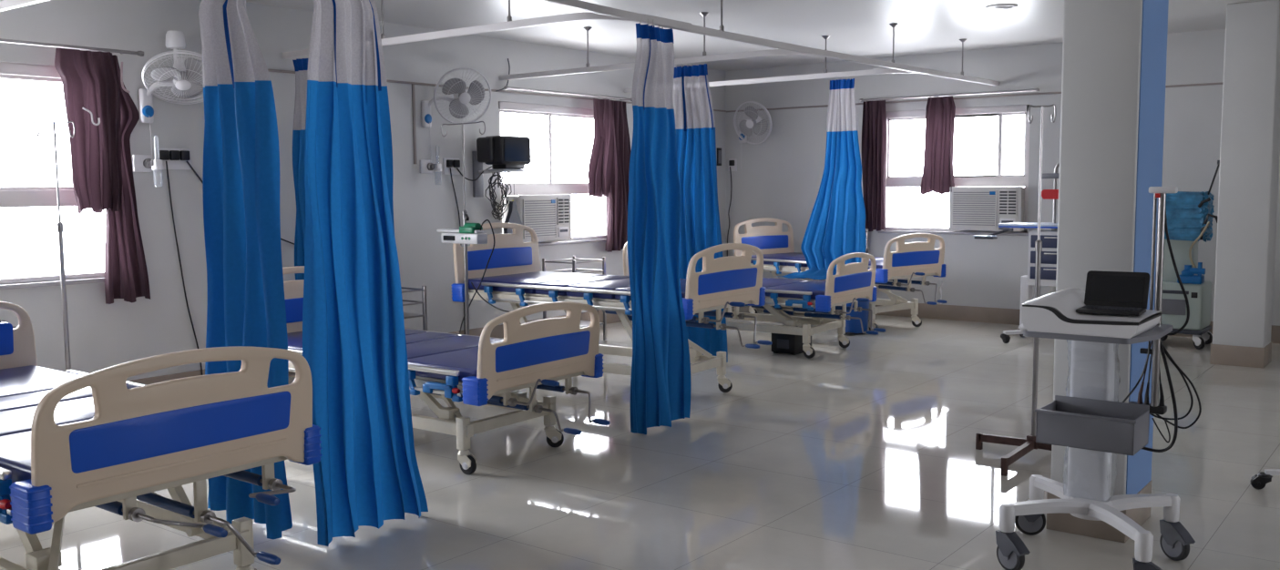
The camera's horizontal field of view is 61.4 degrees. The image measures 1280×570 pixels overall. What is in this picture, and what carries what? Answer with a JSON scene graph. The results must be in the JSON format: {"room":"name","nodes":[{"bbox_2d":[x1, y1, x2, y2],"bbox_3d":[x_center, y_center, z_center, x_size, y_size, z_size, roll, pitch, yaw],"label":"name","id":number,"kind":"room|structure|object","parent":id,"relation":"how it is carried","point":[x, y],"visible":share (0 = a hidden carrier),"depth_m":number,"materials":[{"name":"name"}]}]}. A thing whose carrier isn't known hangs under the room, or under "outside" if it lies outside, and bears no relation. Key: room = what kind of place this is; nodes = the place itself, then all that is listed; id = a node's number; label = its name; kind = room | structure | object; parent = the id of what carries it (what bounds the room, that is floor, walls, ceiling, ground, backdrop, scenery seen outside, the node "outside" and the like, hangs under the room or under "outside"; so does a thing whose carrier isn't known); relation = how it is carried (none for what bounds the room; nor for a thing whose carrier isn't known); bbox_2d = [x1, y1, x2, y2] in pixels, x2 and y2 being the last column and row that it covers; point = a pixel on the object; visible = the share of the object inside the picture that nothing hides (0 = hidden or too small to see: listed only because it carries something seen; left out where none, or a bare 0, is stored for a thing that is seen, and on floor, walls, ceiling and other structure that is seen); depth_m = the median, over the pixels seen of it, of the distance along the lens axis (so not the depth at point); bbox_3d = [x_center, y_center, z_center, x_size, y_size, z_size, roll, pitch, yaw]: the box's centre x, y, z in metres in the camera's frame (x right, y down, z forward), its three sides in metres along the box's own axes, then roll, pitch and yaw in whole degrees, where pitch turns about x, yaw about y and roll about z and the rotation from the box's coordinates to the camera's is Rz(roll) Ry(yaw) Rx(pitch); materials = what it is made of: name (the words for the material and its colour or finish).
{"room":"hospital room","nodes":[
{"label":"hospital room","id":0,"kind":"room"},
{"bbox_2d":[81,107,100,125],"bbox_3d":[-3.596,-1.105,7.069,0.012,0.116,0.110,4,7,37],"label":"hook","id":1,"kind":"object","parent":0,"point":[84,108],"visible":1,"depth_m":7.07,"materials":[{"name":"white plastic"}]},
{"bbox_2d":[0,0,726,380],"bbox_3d":[-3.696,-0.612,7.472,0.200,2.900,15.780,4,7,37],"label":"wall","id":2,"kind":"structure","parent":0,"point":[102,335],"depth_m":8.37,"materials":[{"name":"white paint"}]},
{"bbox_2d":[0,61,104,290],"bbox_3d":[-4.215,-0.682,6.757,0.220,1.440,1.990,4,7,37],"label":"window","id":3,"kind":"structure","parent":2,"relation":"in","point":[20,197],"depth_m":7.03,"materials":[{"name":"silver metal"}]},
{"bbox_2d":[0,38,143,56],"bbox_3d":[-4.131,-1.509,6.572,0.105,0.040,2.240,4,7,37],"label":"curtain rod","id":4,"kind":"object","parent":2,"relation":"attached to","point":[138,53],"visible":1,"depth_m":7.05,"materials":[{"name":"silver metal"}]},
{"bbox_2d":[54,47,122,214],"bbox_3d":[-3.620,-1.008,7.127,0.085,1.068,0.409,4,7,37],"label":"window curtain","id":5,"kind":"object","parent":4,"relation":"hanging from","point":[90,81],"visible":0.99,"depth_m":7.14,"materials":[{"name":"purple fabric"}]},
{"bbox_2d":[120,61,130,92],"bbox_3d":[-3.457,-1.392,7.237,0.056,0.207,0.017,-5,7,-39],"label":"tie","id":6,"kind":"object","parent":5,"relation":"hanging from","point":[121,63],"visible":1,"depth_m":7.22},
{"bbox_2d":[104,54,150,304],"bbox_3d":[-3.527,-0.715,7.363,0.094,1.678,0.310,4,7,37],"label":"window curtain","id":7,"kind":"object","parent":4,"relation":"hanging from","point":[126,271],"visible":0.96,"depth_m":7.38,"materials":[{"name":"purple fabric"}]},
{"bbox_2d":[132,139,163,181],"bbox_3d":[-3.438,-0.864,7.548,0.197,0.355,0.106,-1,5,-8],"label":"oxygen flowmeter","id":8,"kind":"object","parent":2,"relation":"attached to","point":[140,163],"visible":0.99,"depth_m":7.52,"materials":[{"name":"white plastic"}]},
{"bbox_2d":[132,154,153,172],"bbox_3d":[-3.457,-0.850,7.526,0.090,0.120,0.135,4,7,37],"label":"outlet","id":9,"kind":"object","parent":8,"relation":"attached to","point":[140,163],"depth_m":7.52,"materials":[{"name":"silver metal"}]},
{"bbox_2d":[138,30,203,159],"bbox_3d":[-3.186,-1.300,7.529,0.470,0.953,0.503,4,7,37],"label":"wall fan","id":10,"kind":"object","parent":2,"relation":"attached to","point":[187,74],"visible":0.91,"depth_m":7.50,"materials":[{"name":"white plastic"}]},
{"bbox_2d":[154,147,191,169],"bbox_3d":[-3.346,-0.902,7.704,0.045,0.146,0.263,4,7,37],"label":"wall socket","id":11,"kind":"object","parent":2,"relation":"attached to","point":[177,158],"visible":0.94,"depth_m":7.70,"materials":[{"name":"white plastic"}]},
{"bbox_2d":[165,160,203,375],"bbox_3d":[-3.291,-0.051,7.838,0.021,1.691,0.246,4,7,37],"label":"power cord","id":12,"kind":"object","parent":11,"relation":"hanging from","point":[166,160],"visible":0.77,"depth_m":7.79,"materials":[{"name":"black plastic"}]},
{"bbox_2d":[185,160,294,245],"bbox_3d":[-2.944,-0.578,8.248,0.023,0.728,1.086,4,7,37],"label":"power cord","id":13,"kind":"object","parent":11,"relation":"hanging from","point":[187,161],"visible":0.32,"depth_m":7.87,"materials":[{"name":"black plastic"}]},
{"bbox_2d":[128,309,629,384],"bbox_3d":[-3.601,0.755,7.534,0.012,0.165,15.380,4,7,37],"label":"baseboard","id":14,"kind":"structure","parent":2,"relation":"attached to","point":[497,332],"depth_m":10.17,"materials":[{"name":"tile"}]},
{"bbox_2d":[411,84,416,163],"bbox_3d":[-1.982,-1.411,9.468,0.014,0.695,0.025,4,7,37],"label":"trim","id":15,"kind":"structure","parent":2,"relation":"attached to","point":[413,86],"depth_m":9.46,"materials":[{"name":"grey"}]},
{"bbox_2d":[419,159,441,174],"bbox_3d":[-1.859,-1.066,9.591,0.197,0.355,0.106,-1,5,-8],"label":"oxygen flowmeter","id":16,"kind":"object","parent":2,"relation":"attached to","point":[424,165],"visible":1,"depth_m":9.56,"materials":[{"name":"white plastic"}]},
{"bbox_2d":[419,159,434,173],"bbox_3d":[-1.878,-1.052,9.570,0.090,0.120,0.135,4,7,37],"label":"outlet","id":17,"kind":"object","parent":16,"relation":"attached to","point":[424,165],"depth_m":9.56,"materials":[{"name":"silver metal"}]},
{"bbox_2d":[443,157,460,174],"bbox_3d":[-1.706,-1.082,9.830,0.045,0.150,0.190,4,7,37],"label":"wall socket","id":18,"kind":"object","parent":2,"relation":"attached to","point":[453,163],"visible":1,"depth_m":9.81,"materials":[{"name":"white plastic"}]},
{"bbox_2d":[450,167,465,334],"bbox_3d":[-1.677,-0.245,9.929,0.021,1.660,0.153,4,7,37],"label":"power cord","id":19,"kind":"object","parent":18,"relation":"hanging from","point":[450,168],"visible":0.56,"depth_m":9.91,"materials":[{"name":"black plastic"}]},
{"bbox_2d":[456,165,491,181],"bbox_3d":[-1.479,-1.050,10.061,0.027,0.157,0.567,4,7,42],"label":"power cord","id":20,"kind":"object","parent":18,"relation":"attached to","point":[491,166],"visible":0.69,"depth_m":9.99,"materials":[{"name":"black plastic"}]},
{"bbox_2d":[421,67,491,163],"bbox_3d":[-1.621,-1.507,9.602,0.612,0.838,0.263,-3,6,-29],"label":"wall fan","id":21,"kind":"object","parent":2,"relation":"attached to","point":[475,95],"visible":0.98,"depth_m":9.56,"materials":[{"name":"white plastic"}]},
{"bbox_2d":[267,69,726,112],"bbox_3d":[-1.090,-1.881,10.593,0.014,0.020,7.080,4,7,37],"label":"trim","id":22,"kind":"structure","parent":2,"relation":"attached to","point":[269,70],"depth_m":10.28,"materials":[{"name":"grey"}]},
{"bbox_2d":[471,135,531,197],"bbox_3d":[-1.301,-1.102,10.060,0.404,0.560,0.440,4,7,37],"label":"patient monitor","id":23,"kind":"object","parent":2,"relation":"attached to","point":[505,153],"visible":0.99,"depth_m":9.92,"materials":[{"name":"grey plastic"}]},
{"bbox_2d":[485,172,511,220],"bbox_3d":[-1.316,-0.863,10.064,0.095,0.523,0.296,4,7,37],"label":"cable coil","id":24,"kind":"object","parent":23,"relation":"hanging from","point":[494,203],"visible":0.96,"depth_m":10.04,"materials":[{"name":"black plastic"}]},
{"bbox_2d":[488,168,523,172],"bbox_3d":[-1.248,-1.069,10.086,0.200,0.030,0.280,4,7,37],"label":"tray","id":25,"kind":"object","parent":23,"relation":"on","point":[494,169],"depth_m":9.99,"materials":[{"name":"white metal"}]},
{"bbox_2d":[503,201,522,234],"bbox_3d":[-1.196,-0.635,10.165,0.050,0.310,0.210,4,7,37],"label":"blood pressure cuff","id":26,"kind":"object","parent":23,"relation":"hanging from","point":[512,217],"visible":0.62,"depth_m":10.13,"materials":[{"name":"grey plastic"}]},
{"bbox_2d":[495,58,510,92],"bbox_3d":[-1.304,-2.004,10.280,0.032,0.326,0.188,4,7,37],"label":"power cord","id":27,"kind":"object","parent":2,"relation":"attached to","point":[507,58],"visible":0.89,"depth_m":10.33,"materials":[{"name":"grey plastic"}]},
{"bbox_2d":[498,101,607,245],"bbox_3d":[-0.897,-1.121,11.051,0.220,1.410,1.740,4,7,37],"label":"window","id":28,"kind":"structure","parent":2,"relation":"in","point":[548,188],"depth_m":10.96,"materials":[{"name":"silver metal"}]},
{"bbox_2d":[501,194,571,242],"bbox_3d":[-1.087,-0.669,10.736,0.466,0.460,0.740,4,7,37],"label":"air conditioner","id":29,"kind":"object","parent":28,"relation":"attached to","point":[549,216],"visible":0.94,"depth_m":10.57,"materials":[{"name":"white plastic"}]},
{"bbox_2d":[522,198,556,238],"bbox_3d":[-0.973,-0.650,10.518,0.013,0.380,0.464,4,7,37],"label":"grille","id":30,"kind":"object","parent":29,"relation":"attached to","point":[538,214],"depth_m":10.52,"materials":[{"name":"white plastic"}]},
{"bbox_2d":[556,197,570,225],"bbox_3d":[-0.764,-0.740,10.782,0.015,0.268,0.182,4,7,37],"label":"air vent","id":31,"kind":"object","parent":29,"relation":"attached to","point":[563,204],"depth_m":10.78,"materials":[{"name":"white plastic"}]},
{"bbox_2d":[503,85,632,101],"bbox_3d":[-0.703,-1.948,11.010,0.105,0.040,1.970,4,7,37],"label":"curtain rod","id":32,"kind":"object","parent":2,"relation":"attached to","point":[506,87],"visible":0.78,"depth_m":10.87,"materials":[{"name":"silver metal"}]},
{"bbox_2d":[587,98,614,196],"bbox_3d":[-0.414,-1.431,11.282,0.104,1.023,0.440,4,7,37],"label":"window curtain","id":33,"kind":"object","parent":32,"relation":"hanging from","point":[600,167],"visible":1,"depth_m":11.29,"materials":[{"name":"purple fabric"}]},
{"bbox_2d":[604,100,631,251],"bbox_3d":[-0.232,-1.165,11.617,0.100,1.617,0.430,4,7,37],"label":"window curtain","id":34,"kind":"object","parent":32,"relation":"hanging from","point":[618,200],"visible":0.91,"depth_m":11.62,"materials":[{"name":"purple fabric"}]},
{"bbox_2d":[716,147,721,165],"bbox_3d":[0.978,-1.582,13.309,0.023,0.220,0.090,4,7,37],"label":"thermometer","id":35,"kind":"object","parent":2,"relation":"attached to","point":[719,149],"visible":0.92,"depth_m":13.29,"materials":[{"name":"black plastic"}]},
{"bbox_2d":[0,306,1279,569],"bbox_3d":[1.310,1.221,3.785,12.800,0.150,15.780,4,7,37],"label":"floor","id":36,"kind":"structure","parent":0,"point":[864,455],"depth_m":5.48,"materials":[{"name":"tile"}]},
{"bbox_2d":[32,120,75,371],"bbox_3d":[-3.456,-0.026,6.498,0.602,1.909,0.579,1,5,15],"label":"stand","id":37,"kind":"object","parent":36,"relation":"on","point":[59,225],"visible":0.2,"depth_m":6.46,"materials":[{"name":"silver metal"}]},
{"bbox_2d":[0,301,322,569],"bbox_3d":[-2.227,0.633,4.060,2.368,1.027,1.019,3,7,37],"label":"hospital bed","id":38,"kind":"object","parent":36,"relation":"on","point":[71,441],"visible":1,"depth_m":3.51,"materials":[{"name":"beige plastic"}]},
{"bbox_2d":[401,286,427,330],"bbox_3d":[-1.936,0.375,8.402,0.426,0.735,0.366,4,7,37],"label":"rack","id":39,"kind":"object","parent":36,"relation":"on","point":[424,315],"visible":0.16,"depth_m":8.38,"materials":[{"name":"silver metal"}]},
{"bbox_2d":[403,312,423,318],"bbox_3d":[-1.937,0.241,8.390,0.400,0.015,0.340,4,7,37],"label":"shelf","id":40,"kind":"object","parent":39,"relation":"attached to","point":[405,315],"depth_m":8.35,"materials":[{"name":"silver metal"}]},
{"bbox_2d":[282,266,610,474],"bbox_3d":[-1.298,0.434,6.308,2.375,0.994,1.019,3,7,36],"label":"hospital bed","id":41,"kind":"object","parent":36,"relation":"on","point":[471,370],"visible":0.62,"depth_m":5.76,"materials":[{"name":"beige plastic"}]},
{"bbox_2d":[440,121,485,335],"bbox_3d":[-1.262,-0.204,7.931,0.602,1.964,0.579,4,7,37],"label":"stand","id":42,"kind":"object","parent":36,"relation":"on","point":[465,265],"visible":0.26,"depth_m":7.90,"materials":[{"name":"silver metal"}]},
{"bbox_2d":[436,214,487,244],"bbox_3d":[-1.292,-0.409,7.836,0.450,0.211,0.146,4,7,37],"label":"pump","id":43,"kind":"object","parent":42,"relation":"attached to","point":[469,233],"visible":1,"depth_m":7.74,"materials":[{"name":"white plastic"}]},
{"bbox_2d":[459,219,495,332],"bbox_3d":[-1.257,-0.049,8.003,0.108,0.890,0.648,-4,6,-34],"label":"power cord","id":44,"kind":"object","parent":43,"relation":"hanging from","point":[486,220],"visible":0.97,"depth_m":7.81,"materials":[{"name":"black plastic"}]},
{"bbox_2d":[542,256,606,340],"bbox_3d":[-0.628,0.143,10.386,0.406,0.810,0.466,4,7,37],"label":"rack","id":45,"kind":"object","parent":36,"relation":"on","point":[583,323],"visible":0.46,"depth_m":10.40,"materials":[{"name":"silver metal"}]},
{"bbox_2d":[579,320,604,327],"bbox_3d":[-0.626,0.380,10.408,0.380,0.015,0.440,4,7,37],"label":"shelf","id":46,"kind":"object","parent":45,"relation":"attached to","point":[583,323],"depth_m":10.41,"materials":[{"name":"silver metal"}]},
{"bbox_2d":[450,222,772,392],"bbox_3d":[-0.193,0.168,7.894,2.374,1.214,1.019,3,7,36],"label":"hospital bed","id":47,"kind":"object","parent":36,"relation":"on","point":[513,275],"visible":0.71,"depth_m":7.66,"materials":[{"name":"beige plastic"}]},
{"bbox_2d":[471,282,509,312],"bbox_3d":[-0.931,0.094,7.765,0.713,0.210,0.020,3,6,30],"label":"power cord","id":48,"kind":"object","parent":47,"relation":"hanging from","point":[482,298],"visible":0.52,"depth_m":7.88,"materials":[{"name":"black plastic"}]},
{"bbox_2d":[622,242,885,358],"bbox_3d":[1.059,0.067,9.962,2.374,1.012,1.019,3,7,36],"label":"hospital bed","id":49,"kind":"object","parent":36,"relation":"on","point":[853,282],"visible":0.5,"depth_m":9.44,"materials":[{"name":"beige plastic"}]},
{"bbox_2d":[771,333,811,355],"bbox_3d":[1.361,0.507,9.669,0.240,0.185,0.323,4,7,37],"label":"box","id":50,"kind":"object","parent":36,"relation":"on","point":[785,343],"visible":0.73,"depth_m":9.54,"materials":[{"name":"black plastic"}]},
{"bbox_2d":[733,217,947,330],"bbox_3d":[2.149,-0.140,11.567,1.014,1.111,2.374,-5,7,-38],"label":"hospital bed","id":51,"kind":"object","parent":36,"relation":"on","point":[910,260],"depth_m":11.10,"materials":[{"name":"beige plastic"}]},
{"bbox_2d":[829,229,869,314],"bbox_3d":[2.397,-0.150,12.367,0.366,0.980,0.246,4,7,37],"label":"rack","id":52,"kind":"object","parent":36,"relation":"on","point":[866,231],"visible":0.15,"depth_m":12.31,"materials":[{"name":"silver metal"}]},
{"bbox_2d":[841,301,869,335],"bbox_3d":[2.143,0.244,10.784,0.300,0.490,0.350,4,7,37],"label":"pedal bin","id":53,"kind":"object","parent":36,"relation":"on","point":[853,327],"visible":0.29,"depth_m":10.70,"materials":[{"name":"blue plastic"}]},
{"bbox_2d":[975,103,1055,476],"bbox_3d":[2.127,-0.006,5.796,0.728,1.909,0.556,-2,5,-15],"label":"stand","id":54,"kind":"object","parent":36,"relation":"on","point":[1027,445],"visible":0.81,"depth_m":5.82,"materials":[{"name":"silver metal"}]},
{"bbox_2d":[972,162,1059,343],"bbox_3d":[3.727,-0.305,10.031,1.050,1.697,0.659,4,7,37],"label":"trolley","id":55,"kind":"object","parent":36,"relation":"on","point":[1049,238],"visible":0.4,"depth_m":9.94,"materials":[{"name":"white metal"}]},
{"bbox_2d":[972,235,996,236],"bbox_3d":[3.222,-0.458,10.077,0.180,0.011,0.140,4,7,37],"label":"tray","id":56,"kind":"object","parent":55,"relation":"on","point":[975,235],"depth_m":10.05,"materials":[{"name":"silver metal"}]},
{"bbox_2d":[997,222,1057,226],"bbox_3d":[3.803,-0.556,10.012,0.810,0.030,0.460,4,7,37],"label":"countertop","id":57,"kind":"structure","parent":55,"relation":"on","point":[1022,224],"depth_m":9.99,"materials":[{"name":"white"}]},
{"bbox_2d":[1038,173,1059,178],"bbox_3d":[3.961,-1.010,9.959,0.500,0.050,0.160,4,7,37],"label":"shelf","id":58,"kind":"object","parent":55,"relation":"attached to","point":[1044,175],"depth_m":9.99,"materials":[{"name":"grey metal"}]},
{"bbox_2d":[995,186,1195,569],"bbox_3d":[1.743,0.364,4.173,0.734,1.478,0.624,4,7,37],"label":"equipment cart","id":59,"kind":"object","parent":36,"relation":"on","point":[1093,426],"visible":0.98,"depth_m":4.20,"materials":[{"name":"white plastic"}]},
{"bbox_2d":[1021,287,1161,338],"bbox_3d":[1.724,0.102,4.119,0.420,0.138,0.359,4,7,37],"label":"cart tray top","id":60,"kind":"object","parent":59,"relation":"on","point":[1054,312],"visible":0.74,"depth_m":4.03,"materials":[{"name":"white plastic"}]},
{"bbox_2d":[1075,270,1149,317],"bbox_3d":[1.786,0.029,4.073,0.224,0.146,0.215,3,6,33],"label":"laptop","id":61,"kind":"object","parent":60,"relation":"on","point":[1122,293],"visible":1,"depth_m":4.12,"materials":[{"name":"black plastic"}]},
{"bbox_2d":[1034,395,1149,455],"bbox_3d":[1.729,0.524,4.102,0.358,0.147,0.301,4,7,37],"label":"basket","id":62,"kind":"object","parent":59,"relation":"on","point":[1095,423],"depth_m":4.03,"materials":[{"name":"grey plastic"}]},
{"bbox_2d":[1020,324,1172,344],"bbox_3d":[1.777,0.164,4.176,0.449,0.046,0.510,4,7,37],"label":"tray","id":63,"kind":"object","parent":59,"relation":"on","point":[1159,331],"depth_m":4.00,"materials":[{"name":"white plastic"}]},
{"bbox_2d":[1122,340,1150,402],"bbox_3d":[1.963,0.332,4.289,0.124,0.283,0.035,-2,5,-12],"label":"lead","id":64,"kind":"object","parent":59,"relation":"hanging from","point":[1149,345],"visible":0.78,"depth_m":4.29,"materials":[{"name":"black plastic"}]},
{"bbox_2d":[1127,340,1167,435],"bbox_3d":[2.025,0.393,4.305,0.140,0.430,0.060,4,7,37],"label":"clips","id":65,"kind":"object","parent":59,"relation":"hanging from","point":[1161,409],"visible":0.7,"depth_m":4.29,"materials":[{"name":"black plastic"}]},
{"bbox_2d":[1142,339,1177,452],"bbox_3d":[2.059,0.429,4.282,0.146,0.480,0.013,4,7,37],"label":"lead","id":66,"kind":"object","parent":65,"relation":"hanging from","point":[1172,443],"visible":0.89,"depth_m":4.25,"materials":[{"name":"black plastic"}]},
{"bbox_2d":[1151,418,1170,442],"bbox_3d":[2.067,0.577,4.278,0.071,0.094,0.006,4,7,37],"label":"lead","id":67,"kind":"object","parent":65,"relation":"hanging from","point":[1165,440],"visible":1,"depth_m":4.27,"materials":[{"name":"black plastic"}]},
{"bbox_2d":[1149,342,1193,419],"bbox_3d":[2.089,0.363,4.278,0.195,0.347,0.008,4,7,37],"label":"lead","id":68,"kind":"object","parent":59,"relation":"hanging from","point":[1181,373],"visible":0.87,"depth_m":4.24,"materials":[{"name":"black plastic"}]},
{"bbox_2d":[1165,205,1189,335],"bbox_3d":[2.095,-0.068,4.219,0.112,0.538,0.033,4,7,37],"label":"lead","id":69,"kind":"object","parent":59,"relation":"hanging from","point":[1166,228],"visible":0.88,"depth_m":4.21,"materials":[{"name":"black plastic"}]},
{"bbox_2d":[1156,344,1201,429],"bbox_3d":[2.110,0.379,4.257,0.196,0.377,0.020,4,7,37],"label":"lead","id":70,"kind":"object","parent":59,"relation":"hanging from","point":[1164,349],"visible":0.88,"depth_m":4.23,"materials":[{"name":"black plastic"}]},
{"bbox_2d":[1160,160,1219,349],"bbox_3d":[4.975,-0.286,9.808,0.624,1.680,0.495,4,7,37],"label":"machine","id":71,"kind":"object","parent":36,"relation":"on","point":[1190,216],"visible":0.63,"depth_m":9.65,"materials":[{"name":"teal plastic"}]},
{"bbox_2d":[1249,469,1279,490],"bbox_3d":[3.386,0.346,5.024,0.881,1.330,0.841,4,7,37],"label":"stand","id":72,"kind":"object","parent":36,"relation":"on","point":[1259,481],"visible":1,"depth_m":5.23,"materials":[{"name":"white plastic"}]},
{"bbox_2d":[245,0,1265,71],"bbox_3d":[1.286,-1.816,3.504,12.800,0.150,15.780,4,7,37],"label":"ceiling","id":73,"kind":"structure","parent":0,"point":[862,28],"depth_m":9.36,"materials":[{"name":"white paint"}]},
{"bbox_2d":[0,0,999,92],"bbox_3d":[-0.612,-1.965,8.238,3.606,0.394,10.161,4,7,37],"label":"track","id":74,"kind":"object","parent":73,"relation":"hanging from","point":[594,12],"visible":1,"depth_m":8.19,"materials":[{"name":"white metal"}]},
{"bbox_2d":[198,0,292,540],"bbox_3d":[-1.665,-0.206,4.554,0.593,2.452,0.257,4,7,37],"label":"curtain","id":75,"kind":"object","parent":74,"relation":"hanging from","point":[246,308],"visible":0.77,"depth_m":4.45,"materials":[{"name":"blue fabric"}]},
{"bbox_2d":[292,55,308,280],"bbox_3d":[-2.515,-0.532,8.357,0.495,2.491,0.129,4,7,37],"label":"curtain","id":76,"kind":"object","parent":74,"relation":"hanging from","point":[301,65],"visible":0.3,"depth_m":8.39,"materials":[{"name":"blue fabric"}]},
{"bbox_2d":[302,0,428,546],"bbox_3d":[-1.196,-0.184,4.601,0.205,2.512,0.609,4,7,37],"label":"curtain","id":77,"kind":"object","parent":74,"relation":"hanging from","point":[367,473],"visible":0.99,"depth_m":4.54,"materials":[{"name":"blue fabric"}]},
{"bbox_2d":[627,18,691,434],"bbox_3d":[0.089,-0.380,6.659,0.301,2.522,0.745,4,7,37],"label":"curtain","id":78,"kind":"object","parent":74,"relation":"hanging from","point":[660,381],"visible":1,"depth_m":6.57,"materials":[{"name":"blue fabric"}]},
{"bbox_2d":[673,61,727,362],"bbox_3d":[0.453,-0.617,9.103,0.657,2.508,0.135,4,7,37],"label":"curtain","id":79,"kind":"object","parent":74,"relation":"hanging from","point":[700,224],"visible":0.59,"depth_m":9.04,"materials":[{"name":"blue fabric"}]},
{"bbox_2d":[781,76,866,279],"bbox_3d":[1.794,-1.023,10.109,0.860,1.906,0.680,4,7,37],"label":"curtain","id":80,"kind":"object","parent":74,"relation":"hanging from","point":[835,229],"visible":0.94,"depth_m":10.27,"materials":[{"name":"blue fabric"}]},
{"bbox_2d":[985,3,1018,10],"bbox_3d":[2.885,-2.211,8.605,0.250,0.030,0.250,4,7,37],"label":"recessed light","id":81,"kind":"object","parent":73,"relation":"in","point":[998,6],"visible":1,"depth_m":8.55,"materials":[{"name":"white plastic"}]},
{"bbox_2d":[991,5,1013,10],"bbox_3d":[2.885,-2.205,8.605,0.170,0.018,0.170,4,7,37],"label":"diffuser","id":82,"kind":"object","parent":81,"relation":"attached to","point":[996,7],"depth_m":8.56,"materials":[{"name":"white plastic"}]},
{"bbox_2d":[725,29,1279,326],"bbox_3d":[6.046,-0.905,9.791,12.400,2.900,0.200,4,7,37],"label":"wall","id":83,"kind":"structure","parent":0,"point":[780,177],"depth_m":11.59,"materials":[{"name":"white paint"}]},
{"bbox_2d":[728,158,737,171],"bbox_3d":[1.141,-1.488,13.367,0.115,0.150,0.045,4,7,37],"label":"wall socket","id":84,"kind":"object","parent":83,"relation":"attached to","point":[732,163],"visible":1,"depth_m":13.35,"materials":[{"name":"white plastic"}]},
{"bbox_2d":[727,166,731,256],"bbox_3d":[1.108,-0.623,13.463,0.074,1.701,0.044,4,7,37],"label":"power cord","id":85,"kind":"object","parent":84,"relation":"hanging from","point":[730,167],"visible":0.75,"depth_m":13.44,"materials":[{"name":"black plastic"}]},
{"bbox_2d":[733,101,772,144],"bbox_3d":[1.323,-1.801,12.960,0.272,0.795,0.620,-4,6,-33],"label":"wall fan","id":86,"kind":"object","parent":83,"relation":"attached to","point":[759,127],"visible":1,"depth_m":12.87,"materials":[{"name":"white plastic"}]},
{"bbox_2d":[860,87,1039,102],"bbox_3d":[3.294,-2.040,11.605,1.990,0.040,0.105,4,7,37],"label":"curtain rod","id":87,"kind":"object","parent":83,"relation":"attached to","point":[1037,89],"visible":1,"depth_m":11.53,"materials":[{"name":"silver metal"}]},
{"bbox_2d":[861,100,886,231],"bbox_3d":[2.635,-1.334,12.141,0.295,1.464,0.098,4,7,37],"label":"window curtain","id":88,"kind":"object","parent":87,"relation":"hanging from","point":[874,127],"visible":0.95,"depth_m":12.13,"materials":[{"name":"purple fabric"}]},
{"bbox_2d":[920,96,955,194],"bbox_3d":[3.226,-1.504,11.667,0.390,1.048,0.100,4,7,37],"label":"window curtain","id":89,"kind":"object","parent":87,"relation":"hanging from","point":[937,177],"visible":1,"depth_m":11.66,"materials":[{"name":"purple fabric"}]},
{"bbox_2d":[877,104,1030,235],"bbox_3d":[3.432,-1.237,11.752,1.700,1.360,0.220,4,7,37],"label":"window","id":90,"kind":"structure","parent":83,"relation":"in","point":[999,179],"depth_m":11.55,"materials":[{"name":"silver metal"}]},
{"bbox_2d":[949,186,1024,231],"bbox_3d":[3.742,-0.819,11.524,0.770,0.465,0.386,4,7,37],"label":"air conditioner","id":91,"kind":"object","parent":90,"relation":"attached to","point":[970,208],"visible":0.97,"depth_m":11.37,"materials":[{"name":"white plastic"}]},
{"bbox_2d":[951,190,997,227],"bbox_3d":[3.544,-0.810,11.446,0.484,0.385,0.013,4,7,37],"label":"grille","id":92,"kind":"object","parent":91,"relation":"attached to","point":[969,209],"depth_m":11.44,"materials":[{"name":"white plastic"}]},
{"bbox_2d":[998,189,1017,215],"bbox_3d":[3.826,-0.856,11.222,0.190,0.271,0.015,4,7,37],"label":"air vent","id":93,"kind":"object","parent":91,"relation":"attached to","point":[1008,199],"depth_m":11.22,"materials":[{"name":"white plastic"}]},
{"bbox_2d":[726,81,1223,112],"bbox_3d":[5.978,-1.843,9.615,12.386,0.020,0.014,4,7,37],"label":"trim","id":94,"kind":"structure","parent":83,"relation":"attached to","point":[1220,83],"depth_m":11.43,"materials":[{"name":"grey"}]},
{"bbox_2d":[790,303,1279,343],"bbox_3d":[5.997,0.465,9.830,12.388,0.165,0.012,4,7,37],"label":"baseboard","id":95,"kind":"structure","parent":83,"relation":"attached to","point":[940,312],"depth_m":11.67,"materials":[{"name":"tile"}]},
{"bbox_2d":[1046,0,1168,542],"bbox_3d":[2.016,-0.395,4.628,0.321,2.900,0.458,4,7,37],"label":"column","id":96,"kind":"structure","parent":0,"point":[1113,79],"depth_m":4.46,"materials":[{"name":"paint"}]},
{"bbox_2d":[1209,0,1279,368],"bbox_3d":[4.947,-0.802,8.769,0.386,2.900,0.408,4,7,37],"label":"column","id":97,"kind":"structure","parent":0,"point":[1250,131],"depth_m":8.61,"materials":[{"name":"paint"}]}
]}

